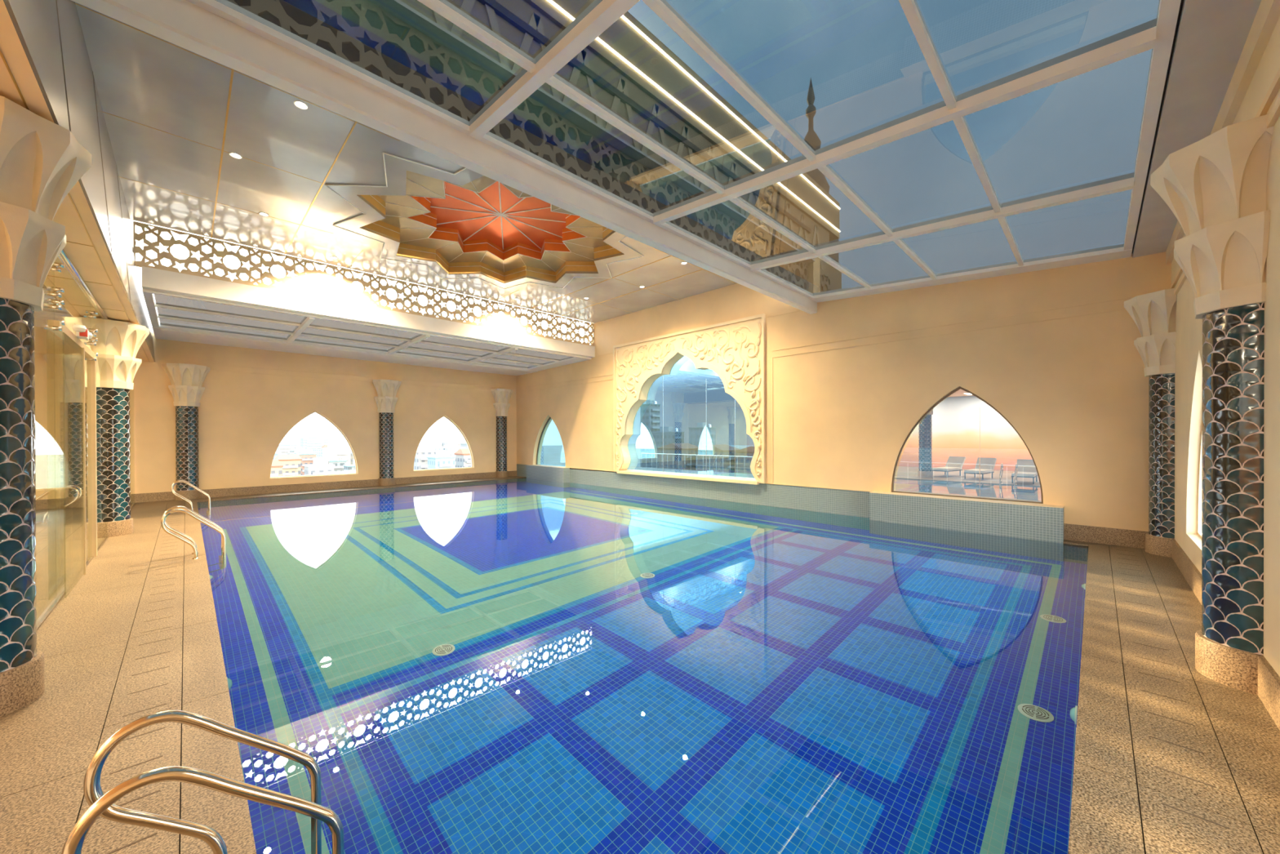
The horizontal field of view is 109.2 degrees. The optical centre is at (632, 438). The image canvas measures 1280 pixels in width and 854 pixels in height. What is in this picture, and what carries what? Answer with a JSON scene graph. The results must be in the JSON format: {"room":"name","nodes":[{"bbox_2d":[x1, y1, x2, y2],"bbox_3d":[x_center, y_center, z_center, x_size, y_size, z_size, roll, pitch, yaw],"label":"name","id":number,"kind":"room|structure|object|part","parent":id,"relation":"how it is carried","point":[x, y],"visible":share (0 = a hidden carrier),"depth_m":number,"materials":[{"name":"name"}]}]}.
{"room":"indoor swimming pool","nodes":[
{"label":"indoor swimming pool","id":0,"kind":"room"},
{"bbox_2d":[34,331,516,499],"bbox_3d":[-13.286,-0.814,15.767,21.520,4.980,0.220,0,0,-44],"label":"wall","id":1,"kind":"structure","parent":0,"point":[243,418],"depth_m":16.34,"materials":[{"name":"beige paint"}]},
{"bbox_2d":[35,419,48,489],"bbox_3d":[-16.849,0.218,12.322,2.200,2.440,0.070,0,0,-44],"label":"window","id":2,"kind":"structure","parent":1,"relation":"in","point":[35,420],"depth_m":12.69,"materials":[{"name":"beige paint"}]},
{"bbox_2d":[35,470,516,509],"bbox_3d":[-13.268,1.812,15.608,20.900,0.270,0.035,0,0,-44],"label":"baseboard","id":3,"kind":"structure","parent":1,"relation":"attached to","point":[168,495],"depth_m":16.66,"materials":[{"name":"brown stone"}]},
{"bbox_2d":[270,410,356,477],"bbox_3d":[-11.937,0.187,17.140,2.740,2.440,0.070,0,0,-44],"label":"window","id":4,"kind":"structure","parent":1,"relation":"in","point":[315,411],"depth_m":17.28,"materials":[{"name":"beige paint"}]},
{"bbox_2d":[151,326,537,375],"bbox_3d":[-9.630,-3.166,17.823,12.560,0.150,1.960,0,0,-44],"label":"trim","id":5,"kind":"structure","parent":1,"relation":"attached to","point":[162,333],"depth_m":16.16,"materials":[{"name":"beige paint"}]},
{"bbox_2d":[413,415,472,470],"bbox_3d":[-8.496,0.176,20.515,2.700,2.420,0.070,0,0,-44],"label":"window","id":6,"kind":"structure","parent":1,"relation":"in","point":[444,415],"depth_m":20.92,"materials":[{"name":"beige paint"}]},
{"bbox_2d":[75,2,736,323],"bbox_3d":[-2.850,-5.140,10.870,13.000,0.986,9.120,0,0,-44],"label":"ceiling","id":7,"kind":"structure","parent":0,"point":[175,115],"depth_m":7.86,"materials":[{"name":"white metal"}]},
{"bbox_2d":[3,0,155,362],"bbox_3d":[-6.656,-3.499,5.688,0.174,2.290,23.450,0,0,-44],"label":"ceiling beam","id":8,"kind":"structure","parent":7,"relation":"attached to","point":[50,33],"depth_m":4.66,"materials":[{"name":"paint"}]},
{"bbox_2d":[229,151,242,158],"bbox_3d":[-6.488,-4.629,7.442,0.164,0.020,0.164,0,0,-44],"label":"recessed light","id":9,"kind":"object","parent":7,"relation":"in","point":[235,155],"visible":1,"depth_m":7.44,"materials":[{"name":"beige paint"}]},
{"bbox_2d":[258,212,268,216],"bbox_3d":[-7.615,-4.633,9.405,0.164,0.020,0.164,0,0,-44],"label":"recessed light","id":10,"kind":"object","parent":7,"relation":"in","point":[264,214],"visible":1,"depth_m":9.40,"materials":[{"name":"beige paint"}]},
{"bbox_2d":[293,100,307,109],"bbox_3d":[-4.597,-4.630,6.314,0.164,0.020,0.164,0,0,-44],"label":"recessed light","id":11,"kind":"object","parent":7,"relation":"in","point":[299,104],"visible":1,"depth_m":6.31,"materials":[{"name":"beige paint"}]},
{"bbox_2d":[324,151,644,288],"bbox_3d":[-3.091,-4.956,10.732,7.016,0.668,7.016,0,0,-44],"label":"ceiling medallion","id":12,"kind":"object","parent":7,"relation":"attached to","point":[465,220],"depth_m":11.05,"materials":[{"name":"orange paint"}]},
{"bbox_2d":[0,475,1279,853],"bbox_3d":[-5.244,2.095,7.464,21.348,0.281,23.998,0,0,-44],"label":"floor","id":13,"kind":"structure","parent":0,"point":[1170,757],"depth_m":3.16,"materials":[{"name":"stone"}]},
{"bbox_2d":[0,95,91,716],"bbox_3d":[-4.756,-0.170,3.291,1.108,4.280,1.053,0,0,22],"label":"column","id":14,"kind":"structure","parent":13,"relation":"on","point":[42,160],"depth_m":3.32,"materials":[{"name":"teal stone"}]},
{"bbox_2d":[36,248,135,630],"bbox_3d":[-9.413,-0.201,8.017,0.130,4.330,16.230,0,0,-44],"label":"glass wall","id":15,"kind":"structure","parent":13,"relation":"on","point":[77,368],"depth_m":6.05,"materials":[{"name":"clear glass"}]},
{"bbox_3d":[-5.842,-0.166,4.355,0.012,4.270,3.032,0,0,-44],"label":"glass panel","id":16,"kind":"part","parent":15,"relation":"part of","materials":[{"name":"clear glass"}]},
{"bbox_3d":[-7.936,-0.169,6.490,0.012,4.270,2.932,0,0,-44],"label":"glass panel","id":17,"kind":"part","parent":15,"relation":"part of","materials":[{"name":"clear glass"}]},
{"bbox_3d":[-7.387,0.327,6.027,0.012,3.220,1.450,0,0,-44],"label":"sliding door","id":18,"kind":"part","parent":15,"relation":"part of","materials":[{"name":"clear glass"}]},
{"bbox_3d":[-7.945,0.281,6.502,0.100,3.370,3.090,0,0,-44],"label":"door frame","id":19,"kind":"part","parent":15,"relation":"part of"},
{"bbox_2d":[0,0,154,361],"bbox_3d":[-9.646,-2.368,2.757,8.510,0.076,23.450,0,0,-44],"label":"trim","id":20,"kind":"structure","parent":15,"relation":"attached to","point":[86,247],"depth_m":5.11,"materials":[{"name":"beige paint"}]},
{"bbox_2d":[71,324,93,339],"bbox_3d":[-7.657,-1.466,6.341,0.130,0.125,0.707,0,0,-44],"label":"emergency light","id":21,"kind":"object","parent":15,"relation":"attached to","point":[82,332],"visible":1,"depth_m":6.26,"materials":[{"name":"white plastic"}]},
{"bbox_3d":[-9.415,-2.335,8.013,0.064,0.061,16.230,0,0,-44],"label":"rail","id":22,"kind":"part","parent":15,"relation":"part of","materials":[{"name":"silver metal"}]},
{"bbox_3d":[-9.784,-0.171,8.374,0.012,4.270,2.332,0,0,-44],"label":"glass panel","id":23,"kind":"part","parent":15,"relation":"part of","materials":[{"name":"clear glass"}]},
{"bbox_3d":[-13.965,-0.176,12.636,0.012,4.270,3.192,0,0,-44],"label":"glass panel","id":24,"kind":"part","parent":15,"relation":"part of","materials":[{"name":"glass"}]},
{"bbox_2d":[104,319,149,537],"bbox_3d":[-10.589,-0.177,9.238,1.053,4.280,1.108,0,0,34],"label":"column","id":25,"kind":"structure","parent":13,"relation":"on","point":[124,340],"depth_m":9.15,"materials":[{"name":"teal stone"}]},
{"bbox_2d":[161,363,210,500],"bbox_3d":[-14.278,-0.187,14.598,1.108,4.280,1.053,0,0,-8],"label":"column","id":26,"kind":"structure","parent":13,"relation":"on","point":[186,389],"depth_m":14.38,"materials":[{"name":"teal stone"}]},
{"bbox_2d":[170,480,210,511],"bbox_3d":[-11.936,2.058,12.317,0.765,1.873,0.549,0,0,-44],"label":"pool ladder","id":27,"kind":"object","parent":13,"relation":"attached to","point":[174,483],"visible":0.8,"depth_m":12.23,"materials":[{"name":"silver metal"}]},
{"bbox_2d":[160,506,226,559],"bbox_3d":[-7.279,2.064,7.570,0.765,1.873,0.549,0,0,-44],"label":"pool ladder","id":28,"kind":"object","parent":13,"relation":"attached to","point":[165,526],"visible":0.78,"depth_m":7.52,"materials":[{"name":"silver metal"}]},
{"bbox_2d":[61,710,344,853],"bbox_3d":[-1.670,2.070,1.852,0.765,1.873,0.549,0,0,-44],"label":"pool ladder","id":29,"kind":"object","parent":13,"relation":"attached to","point":[100,804],"visible":0.99,"depth_m":1.82,"materials":[{"name":"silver metal"}]},
{"bbox_3d":[-1.509,2.071,1.688,0.765,1.873,0.043,0,0,-44],"label":"handrail","id":30,"kind":"part","parent":29,"relation":"part of","materials":[{"name":"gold metal"}]},
{"bbox_2d":[372,379,400,485],"bbox_3d":[-10.102,-0.213,18.694,1.053,4.280,1.108,0,0,-44],"label":"column","id":31,"kind":"structure","parent":13,"relation":"on","point":[386,400],"depth_m":18.46,"materials":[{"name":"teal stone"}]},
{"bbox_2d":[490,388,512,477],"bbox_3d":[-6.412,-0.236,22.315,1.108,4.280,1.053,0,0,22],"label":"column","id":32,"kind":"structure","parent":13,"relation":"on","point":[501,396],"depth_m":22.07,"materials":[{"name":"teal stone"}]},
{"bbox_2d":[196,477,1088,853],"bbox_3d":[-2.524,1.965,11.247,11.664,0.001,19.404,0,0,-44],"label":"pool water","id":33,"kind":"object","parent":13,"relation":"in","point":[523,665],"visible":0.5,"depth_m":3.82,"materials":[{"name":"blue liquid"}]},
{"bbox_2d":[1067,554,1088,851],"bbox_3d":[-2.522,2.720,11.250,11.970,1.490,19.710,0,0,-44],"label":"swimming pool","id":34,"kind":"object","parent":13,"relation":"in","point":[1087,554],"visible":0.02,"depth_m":4.89,"materials":[{"name":"blue tile"}]},
{"bbox_2d":[1124,288,1177,557],"bbox_3d":[8.918,-0.221,7.501,1.108,4.280,1.053,0,0,-31],"label":"column","id":35,"kind":"structure","parent":13,"relation":"on","point":[1153,313],"depth_m":7.44,"materials":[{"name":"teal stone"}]},
{"bbox_2d":[1150,113,1273,695],"bbox_3d":[4.963,-0.196,3.622,1.053,4.280,1.108,0,0,31],"label":"column","id":36,"kind":"structure","parent":13,"relation":"on","point":[1215,185],"depth_m":3.56,"materials":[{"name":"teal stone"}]},
{"bbox_2d":[516,251,1171,531],"bbox_3d":[1.793,-1.547,15.456,0.420,7.030,21.940,0,0,-44],"label":"wall","id":37,"kind":"structure","parent":0,"point":[1075,389],"depth_m":10.56,"materials":[{"name":"beige paint"}]},
{"bbox_2d":[141,266,595,357],"bbox_3d":[-6.074,-3.492,14.195,12.560,0.430,0.220,0,0,-44],"label":"roof beam","id":38,"kind":"structure","parent":37,"relation":"attached to","point":[154,279],"depth_m":12.19,"materials":[{"name":"beige paint"}]},
{"bbox_2d":[133,221,594,346],"bbox_3d":[-6.082,-4.171,14.113,12.680,0.950,0.035,0,0,-44],"label":"grille","id":39,"kind":"object","parent":38,"relation":"on","point":[165,242],"visible":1,"depth_m":12.19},
{"bbox_2d":[142,288,591,371],"bbox_3d":[-7.547,-3.229,15.699,12.560,0.228,3.990,0,0,-44],"label":"ceiling","id":40,"kind":"structure","parent":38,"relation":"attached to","point":[175,311],"depth_m":13.91,"materials":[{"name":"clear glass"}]},
{"bbox_3d":[-11.799,-3.207,13.329,2.850,0.022,1.240,0,0,-44],"label":"glass pane","id":41,"kind":"part","parent":40,"relation":"part of","materials":[{"name":"glass"}]},
{"bbox_3d":[-10.909,-3.228,12.422,2.850,0.023,1.300,0,0,-44],"label":"glass pane","id":42,"kind":"part","parent":40,"relation":"part of","materials":[{"name":"glass"}]},
{"bbox_3d":[-10.013,-3.250,11.508,2.850,0.022,1.260,0,0,-44],"label":"glass pane","id":43,"kind":"part","parent":40,"relation":"part of","materials":[{"name":"glass"}]},
{"bbox_3d":[-9.703,-3.220,15.384,2.980,0.022,1.240,0,0,-44],"label":"glass pane","id":44,"kind":"part","parent":40,"relation":"part of","materials":[{"name":"glass"}]},
{"bbox_3d":[-8.814,-3.241,14.477,2.980,0.023,1.300,0,0,-44],"label":"glass pane","id":45,"kind":"part","parent":40,"relation":"part of","materials":[{"name":"glass"}]},
{"bbox_3d":[-7.918,-3.263,13.563,2.980,0.022,1.260,0,0,-44],"label":"glass pane","id":46,"kind":"part","parent":40,"relation":"part of","materials":[{"name":"glass"}]},
{"bbox_3d":[-7.526,-3.233,17.520,3.080,0.022,1.240,0,0,-44],"label":"glass pane","id":47,"kind":"part","parent":40,"relation":"part of","materials":[{"name":"glass"}]},
{"bbox_3d":[-6.637,-3.255,16.613,3.080,0.023,1.300,0,0,-44],"label":"glass pane","id":48,"kind":"part","parent":40,"relation":"part of","materials":[{"name":"glass"}]},
{"bbox_3d":[-5.740,-3.277,15.699,3.080,0.022,1.260,0,0,-44],"label":"glass pane","id":49,"kind":"part","parent":40,"relation":"part of","materials":[{"name":"glass"}]},
{"bbox_3d":[-5.402,-3.246,19.603,2.830,0.022,1.240,0,0,-44],"label":"glass pane","id":50,"kind":"part","parent":40,"relation":"part of","materials":[{"name":"glass"}]},
{"bbox_3d":[-4.513,-3.268,18.696,2.830,0.023,1.300,0,0,-44],"label":"glass pane","id":51,"kind":"part","parent":40,"relation":"part of","materials":[{"name":"glass"}]},
{"bbox_3d":[-3.617,-3.290,17.782,2.830,0.022,1.260,0,0,-44],"label":"glass pane","id":52,"kind":"part","parent":40,"relation":"part of","materials":[{"name":"glass"}]},
{"bbox_2d":[71,0,817,314],"bbox_3d":[0.312,-3.484,7.657,12.600,0.410,0.200,0,0,-44],"label":"roof beam","id":53,"kind":"structure","parent":37,"relation":"attached to","point":[185,24],"depth_m":4.71,"materials":[{"name":"beige paint"}]},
{"bbox_2d":[186,0,1181,302],"bbox_3d":[2.322,-3.409,5.580,12.640,0.529,5.580,0,0,-44],"label":"skylight","id":54,"kind":"object","parent":53,"relation":"attached to","point":[825,150],"visible":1,"depth_m":4.68,"materials":[{"name":"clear glass"}]},
{"bbox_3d":[-2.437,-3.547,3.726,2.930,0.094,1.380,0,0,-44],"label":"glass pane","id":55,"kind":"part","parent":54,"relation":"part of","materials":[{"name":"clear glass"}]},
{"bbox_3d":[-1.499,-3.454,2.770,2.930,0.089,1.300,0,0,-44],"label":"glass pane","id":56,"kind":"part","parent":54,"relation":"part of","materials":[{"name":"clear glass"}]},
{"bbox_3d":[-0.274,-3.560,5.848,3.090,0.094,1.380,0,0,-44],"label":"glass pane","id":57,"kind":"part","parent":54,"relation":"part of","materials":[{"name":"clear glass"}]},
{"bbox_3d":[0.664,-3.467,4.892,3.090,0.089,1.300,0,0,-44],"label":"glass pane","id":58,"kind":"part","parent":54,"relation":"part of","materials":[{"name":"clear glass"}]},
{"bbox_3d":[1.903,-3.574,7.984,2.970,0.094,1.380,0,0,-44],"label":"glass pane","id":59,"kind":"part","parent":54,"relation":"part of","materials":[{"name":"clear glass"}]},
{"bbox_3d":[1.613,-3.373,3.925,3.090,0.096,1.410,0,0,-44],"label":"glass pane","id":60,"kind":"part","parent":54,"relation":"part of","materials":[{"name":"clear glass"}]},
{"bbox_3d":[2.841,-3.481,7.028,2.970,0.089,1.300,0,0,-44],"label":"glass pane","id":61,"kind":"part","parent":54,"relation":"part of","materials":[{"name":"clear glass"}]},
{"bbox_3d":[4.037,-3.587,10.078,2.970,0.094,1.380,0,0,-44],"label":"glass pane","id":62,"kind":"part","parent":54,"relation":"part of","materials":[{"name":"clear glass"}]},
{"bbox_3d":[4.976,-3.494,9.121,2.970,0.089,1.300,0,0,-44],"label":"glass pane","id":63,"kind":"part","parent":54,"relation":"part of","materials":[{"name":"clear glass"}]},
{"bbox_3d":[3.791,-3.387,6.061,2.970,0.096,1.410,0,0,-44],"label":"glass pane","id":64,"kind":"part","parent":54,"relation":"part of","materials":[{"name":"clear glass"}]},
{"bbox_3d":[5.925,-3.400,8.154,2.970,0.096,1.410,0,0,-44],"label":"glass pane","id":65,"kind":"part","parent":54,"relation":"part of","materials":[{"name":"clear glass"}]},
{"bbox_3d":[2.562,-3.280,2.958,3.090,0.089,1.300,0,0,-44],"label":"glass pane","id":66,"kind":"part","parent":54,"relation":"part of","materials":[{"name":"clear glass"}]},
{"bbox_3d":[4.740,-3.293,5.094,2.970,0.089,1.300,0,0,-44],"label":"glass pane","id":67,"kind":"part","parent":54,"relation":"part of","materials":[{"name":"clear glass"}]},
{"bbox_3d":[6.874,-3.306,7.188,2.970,0.089,1.300,0,0,-44],"label":"glass pane","id":68,"kind":"part","parent":54,"relation":"part of","materials":[{"name":"clear glass"}]},
{"bbox_2d":[526,464,569,483],"bbox_3d":[-3.764,2.350,20.824,0.630,2.165,3.000,0,0,-44],"label":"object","id":69,"kind":"structure","parent":37,"relation":"attached to","point":[561,474],"depth_m":20.38,"materials":[{"name":"white tile"}]},
{"bbox_2d":[536,417,565,466],"bbox_3d":[-3.697,0.122,21.070,0.070,2.420,2.640,0,0,-44],"label":"window","id":70,"kind":"structure","parent":37,"relation":"in","point":[550,450],"depth_m":21.16,"materials":[{"name":"clear glass"}]},
{"bbox_3d":[-3.697,0.122,21.070,0.070,2.420,2.640,0,0,-44],"label":"frame","id":71,"kind":"part","parent":70,"relation":"part of","materials":[{"name":"brown metal"}]},
{"bbox_2d":[617,352,759,484],"bbox_3d":[1.696,-0.794,15.460,0.520,4.265,6.000,0,0,-44],"label":"window","id":72,"kind":"structure","parent":37,"relation":"in","point":[683,420],"depth_m":15.55,"materials":[{"name":"clear glass"}]},
{"bbox_3d":[1.687,1.294,15.454,0.480,0.090,6.000,0,0,-44],"label":"sill","id":73,"kind":"part","parent":72,"relation":"part of","materials":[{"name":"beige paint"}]},
{"bbox_3d":[1.858,1.258,15.622,0.080,0.080,6.000,0,0,-44],"label":"frame","id":74,"kind":"part","parent":72,"relation":"part of","materials":[{"name":"beige paint"}]},
{"bbox_2d":[613,313,765,483],"bbox_3d":[1.551,-1.141,15.332,0.128,4.860,6.420,0,0,-44],"label":"arch surround","id":75,"kind":"object","parent":37,"relation":"attached to","point":[735,349],"visible":1,"depth_m":14.18,"materials":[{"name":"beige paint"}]},
{"bbox_2d":[162,67,1279,491],"bbox_3d":[-2.960,-1.068,10.795,12.901,4.788,21.340,0,0,-44],"label":"trim","id":76,"kind":"structure","parent":37,"relation":"attached to","point":[1274,87],"depth_m":9.63,"materials":[{"name":"beige paint"}]},
{"bbox_2d":[869,491,1064,543],"bbox_3d":[7.027,2.363,9.823,0.630,2.165,3.340,0,0,-44],"label":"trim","id":77,"kind":"structure","parent":37,"relation":"attached to","point":[1021,520],"depth_m":9.39,"materials":[{"name":"white tile"}]},
{"bbox_2d":[891,386,1043,503],"bbox_3d":[7.135,0.080,9.885,0.070,2.410,2.690,0,0,-44],"label":"window","id":78,"kind":"structure","parent":37,"relation":"in","point":[962,446],"depth_m":9.81,"materials":[{"name":"clear glass"}]},
{"bbox_2d":[1063,523,1148,548],"bbox_3d":[8.654,1.768,8.162,0.030,0.300,1.310,0,0,-44],"label":"baseboard","id":79,"kind":"structure","parent":37,"relation":"attached to","point":[1106,535],"depth_m":8.23,"materials":[{"name":"brown stone"}]},
{"bbox_2d":[1131,0,1261,257],"bbox_3d":[4.434,-3.334,3.463,12.590,0.380,0.400,0,0,-44],"label":"ceiling","id":80,"kind":"structure","parent":37,"relation":"attached to","point":[1211,36],"depth_m":4.04,"materials":[{"name":"beige paint"}]},
{"bbox_2d":[1171,16,1279,676],"bbox_3d":[1.812,-0.771,0.376,21.520,4.870,0.220,0,0,-44],"label":"wall","id":81,"kind":"structure","parent":0,"point":[1188,344],"depth_m":3.41,"materials":[{"name":"beige paint"}]},
{"bbox_2d":[1197,426,1202,537],"bbox_3d":[7.086,0.127,5.515,2.200,2.430,0.070,0,0,-44],"label":"window","id":82,"kind":"structure","parent":81,"relation":"in","point":[1200,480],"depth_m":6.24,"materials":[{"name":"glass"}]},
{"bbox_2d":[1165,0,1279,264],"bbox_3d":[4.596,-3.124,3.300,12.590,0.400,0.060,0,0,-44],"label":"trim","id":83,"kind":"structure","parent":81,"relation":"attached to","point":[1267,16],"depth_m":3.66,"materials":[{"name":"beige paint"}]},
{"bbox_2d":[1172,538,1279,730],"bbox_3d":[1.653,1.814,0.397,20.900,0.300,0.030,0,0,-44],"label":"baseboard","id":84,"kind":"structure","parent":81,"relation":"attached to","point":[1268,681],"depth_m":3.38,"materials":[{"name":"brown stone"}]},
{"label":"outside","id":85,"kind":"structure","parent":0,"visible":0},
{"bbox_2d":[35,448,417,497],"bbox_3d":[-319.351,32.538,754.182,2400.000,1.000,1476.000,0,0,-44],"label":"ground","id":86,"kind":"structure","parent":85,"point":[41,460],"depth_m":463.87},
{"bbox_2d":[270,459,283,476],"bbox_3d":[-130.102,20.432,160.617,10.500,25.600,10.000,0,0,42],"label":"building","id":87,"kind":"structure","parent":86,"relation":"on","point":[277,466],"depth_m":160.19,"materials":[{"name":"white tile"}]},
{"bbox_2d":[273,449,283,459],"bbox_3d":[-175.049,19.327,222.845,5.600,28.600,11.300,0,0,-44],"label":"building","id":88,"kind":"structure","parent":86,"relation":"on","point":[277,452],"depth_m":221.00,"materials":[{"name":"silver metal"}]},
{"bbox_2d":[276,442,297,453],"bbox_3d":[-341.883,18.522,448.613,18.600,29.400,17.300,0,0,-44],"label":"building","id":89,"kind":"structure","parent":86,"relation":"on","point":[285,448],"depth_m":443.71,"materials":[{"name":"silver metal"}]},
{"bbox_2d":[274,453,302,476],"bbox_3d":[-151.852,20.348,200.916,8.700,26.600,11.500,0,0,-44],"label":"building","id":90,"kind":"structure","parent":86,"relation":"on","point":[291,463],"depth_m":197.96,"materials":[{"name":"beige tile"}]},
{"bbox_2d":[289,446,305,452],"bbox_3d":[-250.382,19.030,342.259,9.300,25.000,10.600,0,0,42],"label":"building","id":91,"kind":"structure","parent":86,"relation":"on","point":[296,447],"depth_m":341.12,"materials":[{"name":"silver metal"}]},
{"bbox_2d":[286,448,310,453],"bbox_3d":[-214.837,19.286,293.079,9.300,25.000,10.600,0,0,42],"label":"building","id":92,"kind":"structure","parent":86,"relation":"on","point":[295,451],"depth_m":291.56,"materials":[{"name":"silver metal"}]},
{"bbox_2d":[297,448,316,475],"bbox_3d":[-189.494,20.010,264.708,8.600,27.000,11.300,0,0,-44],"label":"building","id":93,"kind":"structure","parent":86,"relation":"on","point":[307,457],"depth_m":261.29,"materials":[{"name":"silver metal"}]},
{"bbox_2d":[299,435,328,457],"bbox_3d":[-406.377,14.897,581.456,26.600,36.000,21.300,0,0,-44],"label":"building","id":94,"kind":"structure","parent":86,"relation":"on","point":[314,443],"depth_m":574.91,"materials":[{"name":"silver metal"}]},
{"bbox_2d":[302,457,334,475],"bbox_3d":[-118.281,20.977,172.072,8.600,27.000,9.300,0,0,-44],"label":"building","id":95,"kind":"structure","parent":86,"relation":"on","point":[320,466],"depth_m":170.19,"materials":[{"name":"silver metal"}]},
{"bbox_3d":[-115.448,9.070,171.965,1.600,1.800,1.522,0,0,-44],"label":"water tank","id":96,"kind":"part","parent":95,"relation":"part of","materials":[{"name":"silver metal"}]},
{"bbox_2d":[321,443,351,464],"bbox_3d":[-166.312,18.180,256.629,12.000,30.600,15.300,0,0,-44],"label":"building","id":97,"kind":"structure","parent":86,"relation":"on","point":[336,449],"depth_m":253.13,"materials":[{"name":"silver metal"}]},
{"bbox_2d":[328,455,346,473],"bbox_3d":[-149.536,21.092,228.263,9.600,24.900,9.300,0,0,-44],"label":"building","id":98,"kind":"structure","parent":86,"relation":"on","point":[338,468],"depth_m":226.63,"materials":[{"name":"silver metal"}]},
{"bbox_2d":[342,459,355,473],"bbox_3d":[-124.709,22.178,207.793,10.600,25.000,9.300,0,0,-44],"label":"building","id":99,"kind":"structure","parent":86,"relation":"on","point":[348,468],"depth_m":203.10,"materials":[{"name":"silver metal"}]},
{"bbox_2d":[349,452,354,464],"bbox_3d":[-146.290,19.230,242.651,5.000,28.500,11.300,0,0,-44],"label":"building","id":100,"kind":"structure","parent":86,"relation":"on","point":[352,458],"depth_m":243.52,"materials":[{"name":"silver metal"}]},
{"bbox_2d":[413,444,435,469],"bbox_3d":[-89.333,18.211,194.862,8.200,30.600,9.300,0,0,-44],"label":"building","id":101,"kind":"structure","parent":86,"relation":"on","point":[420,462],"depth_m":191.44,"materials":[{"name":"silver metal"}]},
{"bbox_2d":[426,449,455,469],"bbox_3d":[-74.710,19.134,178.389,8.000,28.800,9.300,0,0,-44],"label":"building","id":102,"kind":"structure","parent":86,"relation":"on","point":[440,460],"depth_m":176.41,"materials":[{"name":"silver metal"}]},
{"bbox_2d":[426,427,466,467],"bbox_3d":[-90.093,14.120,219.816,16.900,38.600,10.000,0,0,-44],"label":"hotel building","id":103,"kind":"structure","parent":86,"relation":"on","point":[451,445],"depth_m":216.88,"materials":[{"name":"white"}]},
{"bbox_2d":[454,448,471,467],"bbox_3d":[-71.075,18.959,196.103,7.500,29.000,9.500,0,0,-44],"label":"building","id":104,"kind":"structure","parent":86,"relation":"on","point":[463,458],"depth_m":192.95,"materials":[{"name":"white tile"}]},
{"bbox_2d":[459,441,468,448],"bbox_3d":[-97.514,16.851,270.883,6.100,32.800,10.300,0,0,-44],"label":"building","id":105,"kind":"structure","parent":86,"relation":"on","point":[462,445],"depth_m":268.67,"materials":[{"name":"silver metal"}]}
]}

